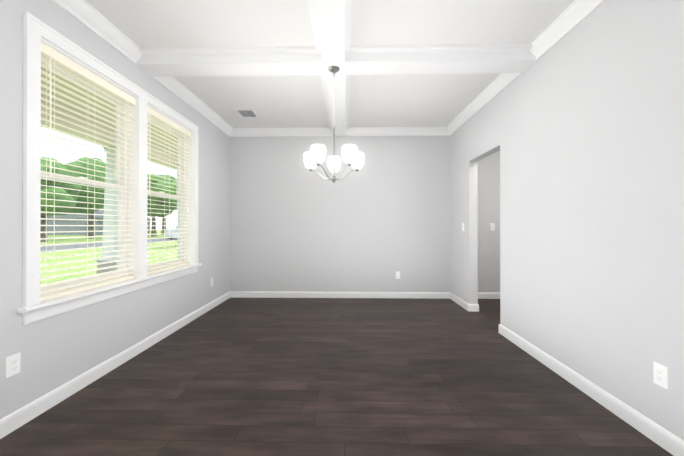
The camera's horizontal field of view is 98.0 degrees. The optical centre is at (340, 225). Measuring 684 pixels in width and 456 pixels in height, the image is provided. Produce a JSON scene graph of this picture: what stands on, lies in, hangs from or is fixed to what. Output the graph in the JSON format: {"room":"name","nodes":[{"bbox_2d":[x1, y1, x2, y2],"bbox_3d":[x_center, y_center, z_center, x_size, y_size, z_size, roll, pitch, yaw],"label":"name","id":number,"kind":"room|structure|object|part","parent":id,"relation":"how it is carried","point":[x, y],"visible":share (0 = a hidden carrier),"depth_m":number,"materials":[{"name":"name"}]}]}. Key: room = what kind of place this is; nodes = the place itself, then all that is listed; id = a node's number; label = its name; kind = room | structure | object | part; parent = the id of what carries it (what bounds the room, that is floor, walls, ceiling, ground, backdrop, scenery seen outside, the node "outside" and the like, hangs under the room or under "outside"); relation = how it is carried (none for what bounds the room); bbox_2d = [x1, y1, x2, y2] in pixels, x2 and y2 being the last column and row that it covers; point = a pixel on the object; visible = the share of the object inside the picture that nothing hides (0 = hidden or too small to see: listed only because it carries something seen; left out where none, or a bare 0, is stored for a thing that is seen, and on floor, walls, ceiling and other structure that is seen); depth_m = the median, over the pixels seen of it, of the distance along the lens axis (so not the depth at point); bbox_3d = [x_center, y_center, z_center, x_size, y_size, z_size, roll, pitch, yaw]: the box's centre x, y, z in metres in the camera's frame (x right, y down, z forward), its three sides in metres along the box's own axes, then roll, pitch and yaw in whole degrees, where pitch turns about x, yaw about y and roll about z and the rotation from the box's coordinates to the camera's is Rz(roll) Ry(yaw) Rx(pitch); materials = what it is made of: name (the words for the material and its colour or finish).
{"room":"empty dining room","nodes":[
{"label":"empty dining room","id":0,"kind":"room"},
{"bbox_2d":[0,0,229,418],"bbox_3d":[-1.980,-0.203,0.862,0.180,2.740,8.000,0,0,1],"label":"wall","id":1,"kind":"structure","parent":0,"point":[56,351],"depth_m":2.10,"materials":[{"name":"paint"}]},
{"bbox_2d":[6,352,20,377],"bbox_3d":[-1.869,0.800,1.702,0.008,0.117,0.072,0,0,1],"label":"electrical outlet","id":2,"kind":"object","parent":1,"relation":"attached to","point":[13,362],"visible":1,"depth_m":1.70,"materials":[{"name":"white plastic"}]},
{"bbox_2d":[41,67,176,169],"bbox_3d":[-3.654,-1.784,4.401,3.310,0.480,15.200,0,0,1],"label":"porch roof","id":3,"kind":"structure","parent":1,"relation":"attached to","point":[61,122],"depth_m":4.85,"materials":[{"name":"beige"}]},
{"bbox_2d":[17,12,201,324],"bbox_3d":[-1.909,-0.334,2.766,0.235,1.848,2.090,0,0,1],"label":"window","id":4,"kind":"structure","parent":1,"relation":"in","point":[36,33],"depth_m":2.44,"materials":[{"name":"white wood"}]},
{"bbox_3d":[-1.994,-0.339,2.286,0.085,1.640,0.865,0,0,1],"label":"window sash","id":5,"kind":"part","parent":4,"relation":"part of","materials":[{"name":"clear glass"}]},
{"bbox_2d":[40,42,135,300],"bbox_3d":[-1.907,-0.339,2.284,0.078,1.636,0.859,0,0,1],"label":"window blind","id":6,"kind":"object","parent":4,"relation":"attached to","point":[53,55],"visible":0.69,"depth_m":2.19,"materials":[{"name":"beige plastic"}]},
{"bbox_3d":[-1.975,-0.337,3.250,0.085,1.640,0.865,0,0,1],"label":"window sash","id":7,"kind":"part","parent":4,"relation":"part of","materials":[{"name":"clear glass"}]},
{"bbox_2d":[147,106,190,274],"bbox_3d":[-1.888,-0.337,3.249,0.078,1.636,0.859,0,0,1],"label":"window blind","id":8,"kind":"object","parent":4,"relation":"attached to","point":[153,113],"visible":0.77,"depth_m":3.23,"materials":[{"name":"beige plastic"}]},
{"bbox_2d":[0,291,231,438],"bbox_3d":[-1.883,1.118,0.857,0.014,0.100,8.000,0,0,1],"label":"baseboard","id":9,"kind":"structure","parent":1,"relation":"attached to","point":[28,412],"depth_m":2.18,"materials":[{"name":"white wood"}]},
{"bbox_2d":[52,0,235,136],"bbox_3d":[-1.849,-1.515,0.863,0.082,0.114,8.000,0,0,1],"label":"crown molding","id":10,"kind":"structure","parent":1,"relation":"attached to","point":[81,10],"depth_m":2.48,"materials":[{"name":"white wood"}]},
{"bbox_2d":[85,0,573,127],"bbox_3d":[0.599,-1.633,0.814,5.340,0.120,8.240,0,0,1],"label":"ceiling","id":11,"kind":"structure","parent":0,"point":[376,100],"depth_m":2.50,"materials":[{"name":"paint"}]},
{"bbox_2d":[234,109,259,117],"bbox_3d":[-1.304,-1.558,4.153,0.260,0.015,0.300,0,0,1],"label":"ceiling vent","id":12,"kind":"object","parent":11,"relation":"in","point":[247,113],"visible":1,"depth_m":4.16,"materials":[{"name":"silver metal"}]},
{"bbox_2d":[136,0,535,135],"bbox_3d":[-0.101,-1.515,0.823,3.560,0.115,7.990,0,0,1],"label":"ceiling beam","id":13,"kind":"structure","parent":11,"relation":"attached to","point":[331,24],"depth_m":2.65,"materials":[{"name":"white"}]},
{"bbox_2d":[304,66,363,182],"bbox_3d":[-0.064,-0.923,2.776,0.578,1.060,0.561,0,0,1],"label":"chandelier","id":14,"kind":"object","parent":13,"relation":"hanging from","point":[316,154],"visible":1,"depth_m":2.74,"materials":[{"name":"white glass"}]},
{"bbox_3d":[-0.064,-0.608,2.775,0.578,0.149,0.561,0,0,1],"label":"lamp shade","id":15,"kind":"part","parent":14,"relation":"part of","materials":[{"name":"white glass"}]},
{"bbox_2d":[0,298,672,455],"bbox_3d":[0.549,1.227,0.808,5.440,0.120,8.240,0,0,1],"label":"floor","id":16,"kind":"structure","parent":0,"point":[334,377],"depth_m":2.04,"materials":[{"name":"brown wood"}]},
{"bbox_2d":[230,135,499,291],"bbox_3d":[0.681,-0.192,4.869,5.340,2.740,0.120,0,0,1],"label":"wall","id":17,"kind":"structure","parent":0,"point":[378,220],"depth_m":4.82,"materials":[{"name":"paint"}]},
{"bbox_2d":[232,126,447,136],"bbox_3d":[-0.026,-1.506,4.786,3.390,0.114,0.082,0,0,1],"label":"crown molding","id":18,"kind":"structure","parent":17,"relation":"attached to","point":[352,131],"depth_m":4.78,"materials":[{"name":"white wood"}]},
{"bbox_2d":[232,291,447,298],"bbox_3d":[-0.005,1.127,4.813,3.550,0.100,0.014,0,0,1],"label":"baseboard","id":19,"kind":"structure","parent":17,"relation":"attached to","point":[235,294],"depth_m":4.81,"materials":[{"name":"white wood"}]},
{"bbox_2d":[478,292,499,298],"bbox_3d":[2.544,1.127,4.762,1.310,0.100,0.014,0,0,1],"label":"baseboard","id":20,"kind":"structure","parent":17,"relation":"attached to","point":[481,295],"depth_m":4.76,"materials":[{"name":"white wood"}]},
{"bbox_2d":[490,223,494,230],"bbox_3d":[2.439,0.027,4.767,0.072,0.117,0.014,0,0,1],"label":"light switch","id":21,"kind":"object","parent":17,"relation":"attached to","point":[492,226],"visible":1,"depth_m":4.77,"materials":[{"name":"white plastic"}]},
{"bbox_2d":[450,0,683,440],"bbox_3d":[1.749,-0.203,0.787,0.120,2.740,8.000,0,0,1],"label":"wall","id":22,"kind":"structure","parent":0,"point":[580,126],"depth_m":1.99,"materials":[{"name":"paint"}]},
{"bbox_2d":[448,292,471,310],"bbox_3d":[1.765,1.126,4.408,0.034,0.100,0.712,0,0,1],"label":"baseboard","id":23,"kind":"structure","parent":22,"relation":"attached to","point":[462,303],"depth_m":4.33,"materials":[{"name":"white wood"}]},
{"bbox_2d":[472,304,478,311],"bbox_3d":[1.889,1.126,4.406,0.014,0.100,0.712,0,0,1],"label":"baseboard","id":24,"kind":"structure","parent":22,"relation":"attached to","point":[475,307],"depth_m":4.05,"materials":[{"name":"white wood"}]},
{"bbox_2d":[448,0,604,134],"bbox_3d":[1.648,-1.516,0.792,0.082,0.114,8.000,0,0,1],"label":"crown molding","id":25,"kind":"structure","parent":22,"relation":"attached to","point":[572,15],"depth_m":2.47,"materials":[{"name":"white wood"}]},
{"bbox_2d":[498,324,683,455],"bbox_3d":[1.677,1.115,0.016,0.034,0.100,6.462,0,0,1],"label":"baseboard","id":26,"kind":"structure","parent":22,"relation":"attached to","point":[665,439],"depth_m":1.89,"materials":[{"name":"white wood"}]},
{"bbox_2d":[653,362,667,389],"bbox_3d":[1.701,0.799,1.584,0.008,0.117,0.072,0,0,1],"label":"electrical outlet","id":27,"kind":"object","parent":22,"relation":"attached to","point":[660,374],"visible":1,"depth_m":1.58,"materials":[{"name":"white plastic"}]},
{"label":"outside","id":28,"kind":"structure","parent":0,"visible":0},
{"bbox_2d":[40,230,176,284],"bbox_3d":[-70.538,1.794,31.241,137.930,0.200,220.000,0,0,1],"label":"lawn","id":29,"kind":"structure","parent":28,"point":[51,254],"depth_m":15.74,"materials":[{"name":"green plant"}]},
{"bbox_2d":[40,157,81,241],"bbox_3d":[-30.175,-2.692,30.327,6.163,8.768,7.019,0,0,1],"label":"tree","id":30,"kind":"object","parent":29,"relation":"on","point":[62,190],"depth_m":29.54,"materials":[{"name":"green plant"}]},
{"bbox_2d":[64,157,105,238],"bbox_3d":[-32.234,-3.473,38.007,7.382,10.367,6.462,0,0,1],"label":"tree","id":31,"kind":"object","parent":29,"relation":"on","point":[84,188],"depth_m":36.78,"materials":[{"name":"green plant"}]},
{"bbox_2d":[47,207,149,234],"bbox_3d":[-47.925,-1.135,59.800,10.800,5.800,14.800,0,0,1],"label":"house","id":32,"kind":"structure","parent":29,"relation":"on","point":[76,222],"depth_m":52.80,"materials":[{"name":"grey"}]},
{"bbox_2d":[40,237,176,250],"bbox_3d":[-21.763,1.681,30.261,7.500,0.020,220.000,0,0,1],"label":"road","id":33,"kind":"structure","parent":29,"relation":"on","point":[57,247],"depth_m":24.32,"materials":[{"name":"grey asphalt"}]},
{"bbox_2d":[165,227,176,238],"bbox_3d":[-19.373,0.779,37.217,2.060,1.820,5.600,0,0,1],"label":"truck","id":34,"kind":"object","parent":33,"relation":"on","point":[172,231],"depth_m":34.42,"materials":[{"name":"grey paint"}]},
{"bbox_2d":[147,173,176,235],"bbox_3d":[-28.959,-3.199,46.864,7.772,9.864,5.882,0,0,1],"label":"tree","id":35,"kind":"object","parent":29,"relation":"on","point":[157,207],"depth_m":45.13,"materials":[{"name":"green plant"}]},
{"bbox_2d":[157,174,175,234],"bbox_3d":[-33.443,-3.949,55.475,6.777,11.406,7.742,0,0,1],"label":"tree","id":36,"kind":"object","parent":29,"relation":"on","point":[167,176],"depth_m":54.93,"materials":[{"name":"green plant"}]},
{"bbox_2d":[167,181,176,205],"bbox_3d":[-12.406,-1.256,25.221,3.522,5.868,4.042,0,0,1],"label":"tree","id":37,"kind":"object","parent":29,"relation":"on","point":[174,193],"depth_m":23.78,"materials":[{"name":"green plant"}]},
{"bbox_3d":[-3.489,1.451,4.389,2.980,0.350,15.000,0,0,1],"label":"porch floor","id":38,"kind":"structure","parent":29,"relation":"on","visible":0},
{"bbox_2d":[95,146,115,273],"bbox_3d":[-4.519,-0.130,5.914,0.430,2.820,0.430,0,0,1],"label":"porch post","id":39,"kind":"object","parent":38,"relation":"on","point":[107,196],"depth_m":5.80,"materials":[{"name":"wood"}]}
]}

